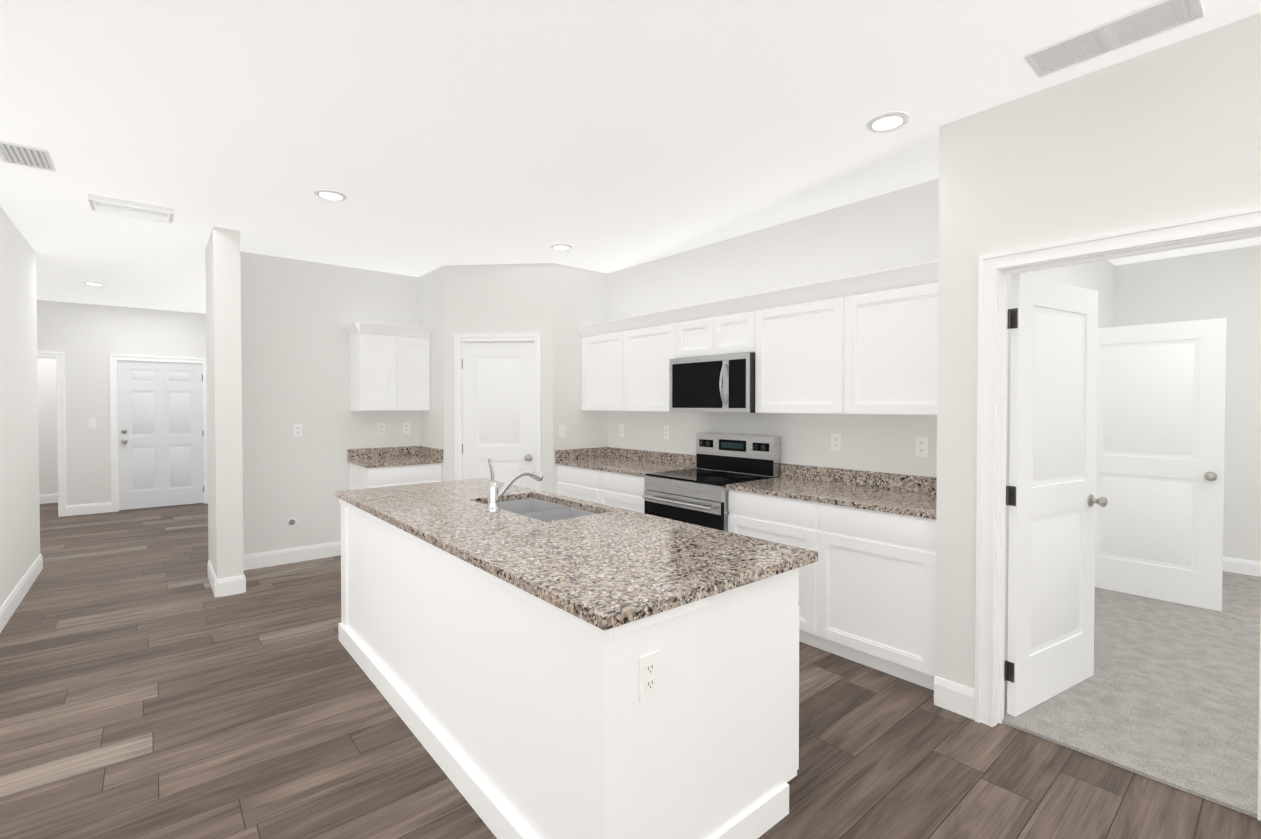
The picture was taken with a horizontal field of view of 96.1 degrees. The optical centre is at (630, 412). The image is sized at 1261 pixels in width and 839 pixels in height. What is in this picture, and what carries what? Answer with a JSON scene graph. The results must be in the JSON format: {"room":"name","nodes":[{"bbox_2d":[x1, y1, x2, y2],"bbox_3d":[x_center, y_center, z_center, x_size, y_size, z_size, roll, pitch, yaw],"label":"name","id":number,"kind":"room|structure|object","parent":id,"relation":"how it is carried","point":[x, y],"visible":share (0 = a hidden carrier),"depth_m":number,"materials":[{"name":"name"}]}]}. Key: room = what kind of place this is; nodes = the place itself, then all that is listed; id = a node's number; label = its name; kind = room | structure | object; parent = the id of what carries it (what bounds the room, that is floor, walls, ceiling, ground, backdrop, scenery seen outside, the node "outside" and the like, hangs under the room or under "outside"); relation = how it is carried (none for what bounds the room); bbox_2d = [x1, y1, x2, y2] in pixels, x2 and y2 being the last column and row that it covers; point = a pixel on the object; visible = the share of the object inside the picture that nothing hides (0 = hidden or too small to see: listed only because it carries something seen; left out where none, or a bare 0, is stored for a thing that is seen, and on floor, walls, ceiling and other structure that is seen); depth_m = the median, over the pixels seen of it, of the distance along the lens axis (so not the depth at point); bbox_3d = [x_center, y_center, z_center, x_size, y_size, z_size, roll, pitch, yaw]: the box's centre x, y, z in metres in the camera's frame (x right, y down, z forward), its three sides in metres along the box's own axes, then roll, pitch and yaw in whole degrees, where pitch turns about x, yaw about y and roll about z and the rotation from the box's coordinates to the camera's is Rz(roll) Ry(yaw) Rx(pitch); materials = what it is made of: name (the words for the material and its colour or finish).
{"room":"kitchen","nodes":[
{"label":"kitchen","id":0,"kind":"room"},
{"bbox_2d":[0,503,1260,838],"bbox_3d":[-1.879,1.439,3.845,12.400,0.100,16.000,-1,1,-40],"label":"floor","id":1,"kind":"structure","parent":0,"point":[152,685],"depth_m":2.44,"materials":[{"name":"brown wood"}]},
{"bbox_2d":[347,446,442,489],"bbox_3d":[-2.262,0.859,5.451,0.692,1.015,0.629,-1,1,-40],"label":"base cabinet","id":2,"kind":"object","parent":1,"relation":"on","point":[385,467],"visible":0.25,"depth_m":5.33,"materials":[{"name":"wood"}]},
{"bbox_2d":[336,494,815,838],"bbox_3d":[-0.573,0.965,2.749,0.931,0.880,2.674,-1,1,-40],"label":"kitchen island","id":3,"kind":"object","parent":1,"relation":"on","point":[497,655],"depth_m":1.83,"materials":[{"name":"wood"}]},
{"bbox_2d":[336,484,735,625],"bbox_3d":[-0.745,0.509,2.597,0.495,0.036,2.690,-1,1,-40],"label":"island countertop","id":4,"kind":"structure","parent":3,"relation":"on","point":[604,580],"depth_m":1.98,"materials":[{"name":"stone"}]},
{"bbox_2d":[486,458,542,511],"bbox_3d":[-0.589,0.355,2.903,0.316,0.264,0.068,-1,1,-40],"label":"faucet","id":5,"kind":"object","parent":4,"relation":"on","point":[495,493],"visible":1,"depth_m":2.82,"materials":[{"name":"silver metal"}]},
{"bbox_2d":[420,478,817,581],"bbox_3d":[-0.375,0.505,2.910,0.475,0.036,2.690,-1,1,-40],"label":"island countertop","id":6,"kind":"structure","parent":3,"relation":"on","point":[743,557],"depth_m":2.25,"materials":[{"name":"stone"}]},
{"bbox_2d":[499,494,603,521],"bbox_3d":[-0.491,0.615,2.990,0.424,0.212,0.824,-1,1,-40],"label":"sink","id":7,"kind":"object","parent":6,"relation":"in","point":[535,507],"depth_m":3.26,"materials":[{"name":"silver metal"}]},
{"bbox_2d":[639,651,659,701],"bbox_3d":[0.053,0.721,1.553,0.072,0.118,0.007,-1,1,-40],"label":"outlet","id":8,"kind":"object","parent":3,"relation":"attached to","point":[649,675],"visible":1,"depth_m":1.55,"materials":[{"name":"plastic"}]},
{"bbox_2d":[642,433,780,531],"bbox_3d":[0.578,0.779,4.219,0.724,1.210,0.766,-1,1,-40],"label":"range","id":9,"kind":"object","parent":1,"relation":"on","point":[698,495],"visible":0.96,"depth_m":4.15,"materials":[{"name":"silver metal"}]},
{"bbox_2d":[555,447,936,689],"bbox_3d":[0.628,0.876,4.249,0.629,1.015,3.400,-1,1,-40],"label":"base cabinet","id":10,"kind":"object","parent":1,"relation":"on","point":[867,588],"visible":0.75,"depth_m":3.21,"materials":[{"name":"wood"}]},
{"bbox_2d":[933,571,1260,817],"bbox_3d":[4.294,1.399,2.663,4.105,0.014,3.820,-1,1,-40],"label":"carpet floor","id":11,"kind":"structure","parent":1,"relation":"on","point":[1167,693],"depth_m":2.76,"materials":[{"name":"grey carpet"}]},
{"bbox_2d":[0,12,1260,689],"bbox_3d":[-1.847,0.005,3.786,12.240,2.770,15.740,-1,1,-40],"label":"wall","id":12,"kind":"structure","parent":0,"point":[1170,132],"depth_m":4.43,"materials":[{"name":"paint"}]},
{"bbox_2d":[88,419,95,427],"bbox_3d":[-7.111,0.137,7.484,0.072,0.118,0.012,-1,1,-40],"label":"light switch","id":13,"kind":"object","parent":12,"relation":"attached to","point":[92,423],"visible":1,"depth_m":7.49,"materials":[{"name":"plastic"}]},
{"bbox_2d":[117,361,203,509],"bbox_3d":[-6.591,0.302,7.976,0.938,2.033,0.180,-1,1,-40],"label":"front door","id":14,"kind":"structure","parent":12,"relation":"in","point":[160,432],"depth_m":7.94,"materials":[{"name":"paint"}]},
{"bbox_2d":[286,517,297,527],"bbox_3d":[-3.089,1.000,5.167,0.096,0.096,0.008,-1,1,-40],"label":"outlet","id":15,"kind":"object","parent":12,"relation":"attached to","point":[291,522],"visible":1,"depth_m":5.17,"materials":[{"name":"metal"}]},
{"bbox_2d":[293,424,302,436],"bbox_3d":[-3.046,0.160,5.190,0.072,0.118,0.007,-1,1,-40],"label":"outlet","id":16,"kind":"object","parent":12,"relation":"attached to","point":[297,430],"visible":1,"depth_m":5.19,"materials":[{"name":"plastic"}]},
{"bbox_2d":[378,423,384,434],"bbox_3d":[-2.489,0.163,5.662,0.072,0.118,0.007,-1,1,-40],"label":"outlet","id":17,"kind":"object","parent":12,"relation":"attached to","point":[381,428],"visible":1,"depth_m":5.66,"materials":[{"name":"plastic"}]},
{"bbox_2d":[344,322,431,410],"bbox_3d":[-2.353,-0.427,5.521,0.708,0.815,0.376,-1,1,-40],"label":"upper cabinet","id":18,"kind":"object","parent":12,"relation":"attached to","point":[389,367],"visible":1,"depth_m":5.40,"materials":[{"name":"white wood"}]},
{"bbox_2d":[403,423,410,433],"bbox_3d":[-2.299,0.161,5.823,0.072,0.118,0.007,-1,1,-40],"label":"outlet","id":19,"kind":"object","parent":12,"relation":"attached to","point":[406,428],"visible":1,"depth_m":5.82,"materials":[{"name":"plastic"}]},
{"bbox_2d":[462,342,534,488],"bbox_3d":[-1.244,0.345,5.399,0.551,2.020,0.539,-1,1,-40],"label":"pantry door","id":20,"kind":"structure","parent":12,"relation":"in","point":[498,380],"depth_m":5.38,"materials":[{"name":"white wood"}]},
{"bbox_2d":[559,425,565,437],"bbox_3d":[-0.644,0.177,5.386,0.072,0.118,0.012,-1,1,-40],"label":"light switch","id":21,"kind":"object","parent":12,"relation":"attached to","point":[562,431],"visible":1,"depth_m":5.39,"materials":[{"name":"plastic"}]},
{"bbox_2d":[581,320,616,410],"bbox_3d":[-0.125,-0.425,5.354,0.326,0.816,0.713,-1,1,-40],"label":"upper cabinet","id":22,"kind":"object","parent":12,"relation":"attached to","point":[599,340],"depth_m":5.30,"materials":[{"name":"white wood"}]},
{"bbox_2d":[619,424,623,436],"bbox_3d":[-0.091,0.174,5.576,0.007,0.118,0.072,-1,1,-40],"label":"outlet","id":23,"kind":"object","parent":12,"relation":"attached to","point":[621,429],"visible":1,"depth_m":5.57,"materials":[{"name":"plastic"}]},
{"bbox_2d":[0,493,1260,719],"bbox_3d":[-0.893,1.310,4.612,9.500,0.135,15.500,-1,1,-40],"label":"baseboard","id":24,"kind":"structure","parent":12,"relation":"attached to","point":[954,697],"depth_m":4.71,"materials":[{"name":"white wood"}]},
{"bbox_2d":[617,308,676,411],"bbox_3d":[0.255,-0.419,4.905,0.326,0.816,0.715,-1,1,-40],"label":"upper cabinet","id":25,"kind":"object","parent":12,"relation":"attached to","point":[646,343],"depth_m":4.81,"materials":[{"name":"white wood"}]},
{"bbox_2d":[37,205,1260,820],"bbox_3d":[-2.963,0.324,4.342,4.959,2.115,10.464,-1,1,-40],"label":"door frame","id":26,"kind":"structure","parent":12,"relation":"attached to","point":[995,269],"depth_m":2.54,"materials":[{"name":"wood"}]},
{"bbox_2d":[664,426,668,439],"bbox_3d":[0.323,0.181,5.088,0.007,0.118,0.072,-1,1,-40],"label":"outlet","id":27,"kind":"object","parent":12,"relation":"attached to","point":[666,432],"visible":1,"depth_m":5.08,"materials":[{"name":"plastic"}]},
{"bbox_2d":[677,304,704,357],"bbox_3d":[0.631,-0.625,4.458,0.326,0.390,0.448,-1,1,-40],"label":"upper cabinet","id":28,"kind":"object","parent":12,"relation":"attached to","point":[690,319],"depth_m":4.39,"materials":[{"name":"white wood"}]},
{"bbox_2d":[705,294,756,355],"bbox_3d":[0.843,-0.622,4.208,0.326,0.390,0.448,-1,1,-40],"label":"upper cabinet","id":29,"kind":"object","parent":12,"relation":"attached to","point":[730,324],"depth_m":4.09,"materials":[{"name":"white wood"}]},
{"bbox_2d":[669,352,754,412],"bbox_3d":[0.684,-0.214,4.294,0.462,0.418,0.766,-1,1,-40],"label":"microwave","id":30,"kind":"object","parent":29,"relation":"attached to","point":[722,383],"visible":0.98,"depth_m":4.13,"materials":[{"name":"black plastic"}]},
{"bbox_2d":[753,280,828,413],"bbox_3d":[1.222,-0.403,3.763,0.326,0.816,0.725,-1,1,-40],"label":"upper cabinet","id":31,"kind":"object","parent":12,"relation":"attached to","point":[792,354],"depth_m":3.70,"materials":[{"name":"white wood"}]},
{"bbox_2d":[831,433,840,450],"bbox_3d":[1.389,0.199,3.829,0.007,0.118,0.072,-1,1,-40],"label":"outlet","id":32,"kind":"object","parent":12,"relation":"attached to","point":[835,441],"visible":1,"depth_m":3.83,"materials":[{"name":"plastic"}]},
{"bbox_2d":[829,260,937,415],"bbox_3d":[1.608,-0.396,3.307,0.326,0.816,0.723,-1,1,-40],"label":"upper cabinet","id":33,"kind":"object","parent":12,"relation":"attached to","point":[865,344],"depth_m":3.24,"materials":[{"name":"white wood"}]},
{"bbox_2d":[916,437,928,456],"bbox_3d":[1.751,0.205,3.401,0.007,0.118,0.072,-1,1,-40],"label":"outlet","id":34,"kind":"object","parent":12,"relation":"attached to","point":[922,446],"visible":1,"depth_m":3.40,"materials":[{"name":"plastic"}]},
{"bbox_2d":[1004,274,1107,716],"bbox_3d":[2.106,0.378,2.770,0.792,2.020,0.241,-1,1,-40],"label":"bedroom door","id":35,"kind":"structure","parent":12,"relation":"in","point":[1051,500],"depth_m":2.73,"materials":[{"name":"white wood"}]},
{"bbox_2d":[1095,318,1225,611],"bbox_3d":[3.826,0.358,4.210,0.171,2.020,0.810,-1,1,-40],"label":"closet door","id":36,"kind":"structure","parent":12,"relation":"in","point":[1160,439],"depth_m":4.13,"materials":[{"name":"white wood"}]},
{"bbox_2d":[0,0,1260,313],"bbox_3d":[-1.879,-1.431,3.804,12.400,0.100,16.000,-1,1,-40],"label":"ceiling","id":37,"kind":"structure","parent":0,"point":[604,136],"depth_m":2.62,"materials":[{"name":"paint"}]},
{"bbox_2d":[0,140,55,171],"bbox_3d":[-3.214,-1.363,3.009,0.200,0.011,0.330,-1,1,-40],"label":"ceiling vent","id":38,"kind":"object","parent":37,"relation":"in","point":[24,155],"visible":0.98,"depth_m":3.01,"materials":[{"name":"metal"}]},
{"bbox_2d":[82,282,104,285],"bbox_3d":[-5.867,-1.409,6.193,0.184,0.011,0.184,-1,1,-40],"label":"recessed light","id":39,"kind":"object","parent":37,"relation":"in","point":[95,283],"visible":0.98,"depth_m":6.18,"materials":[{"name":"white plastic"}]},
{"bbox_2d":[88,194,173,222],"bbox_3d":[-3.331,-1.363,3.794,0.420,0.034,0.260,-1,1,-40],"label":"ceiling vent","id":40,"kind":"object","parent":37,"relation":"in","point":[127,208],"visible":1,"depth_m":3.78,"materials":[{"name":"metal"}]},
{"bbox_2d":[314,189,346,200],"bbox_3d":[-1.895,-1.371,3.582,0.184,0.011,0.184,-1,1,-40],"label":"recessed light","id":41,"kind":"object","parent":37,"relation":"in","point":[330,195],"visible":1,"depth_m":3.57,"materials":[{"name":"white plastic"}]},
{"bbox_2d":[551,244,572,250],"bbox_3d":[-0.579,-1.388,4.761,0.184,0.011,0.184,-1,1,-40],"label":"recessed light","id":42,"kind":"object","parent":37,"relation":"in","point":[562,247],"visible":1,"depth_m":4.76,"materials":[{"name":"white plastic"}]},
{"bbox_2d":[866,112,908,131],"bbox_3d":[1.204,-1.358,2.655,0.184,0.011,0.184,-1,1,-40],"label":"recessed light","id":43,"kind":"object","parent":37,"relation":"in","point":[888,122],"visible":0.98,"depth_m":2.64,"materials":[{"name":"white plastic"}]},
{"bbox_2d":[1024,24,1113,76],"bbox_3d":[1.641,-1.351,2.123,0.200,0.011,0.232,-1,1,-40],"label":"ceiling vent","id":44,"kind":"object","parent":37,"relation":"in","point":[1087,44],"visible":0.94,"depth_m":2.12,"materials":[{"name":"metal"}]}
]}

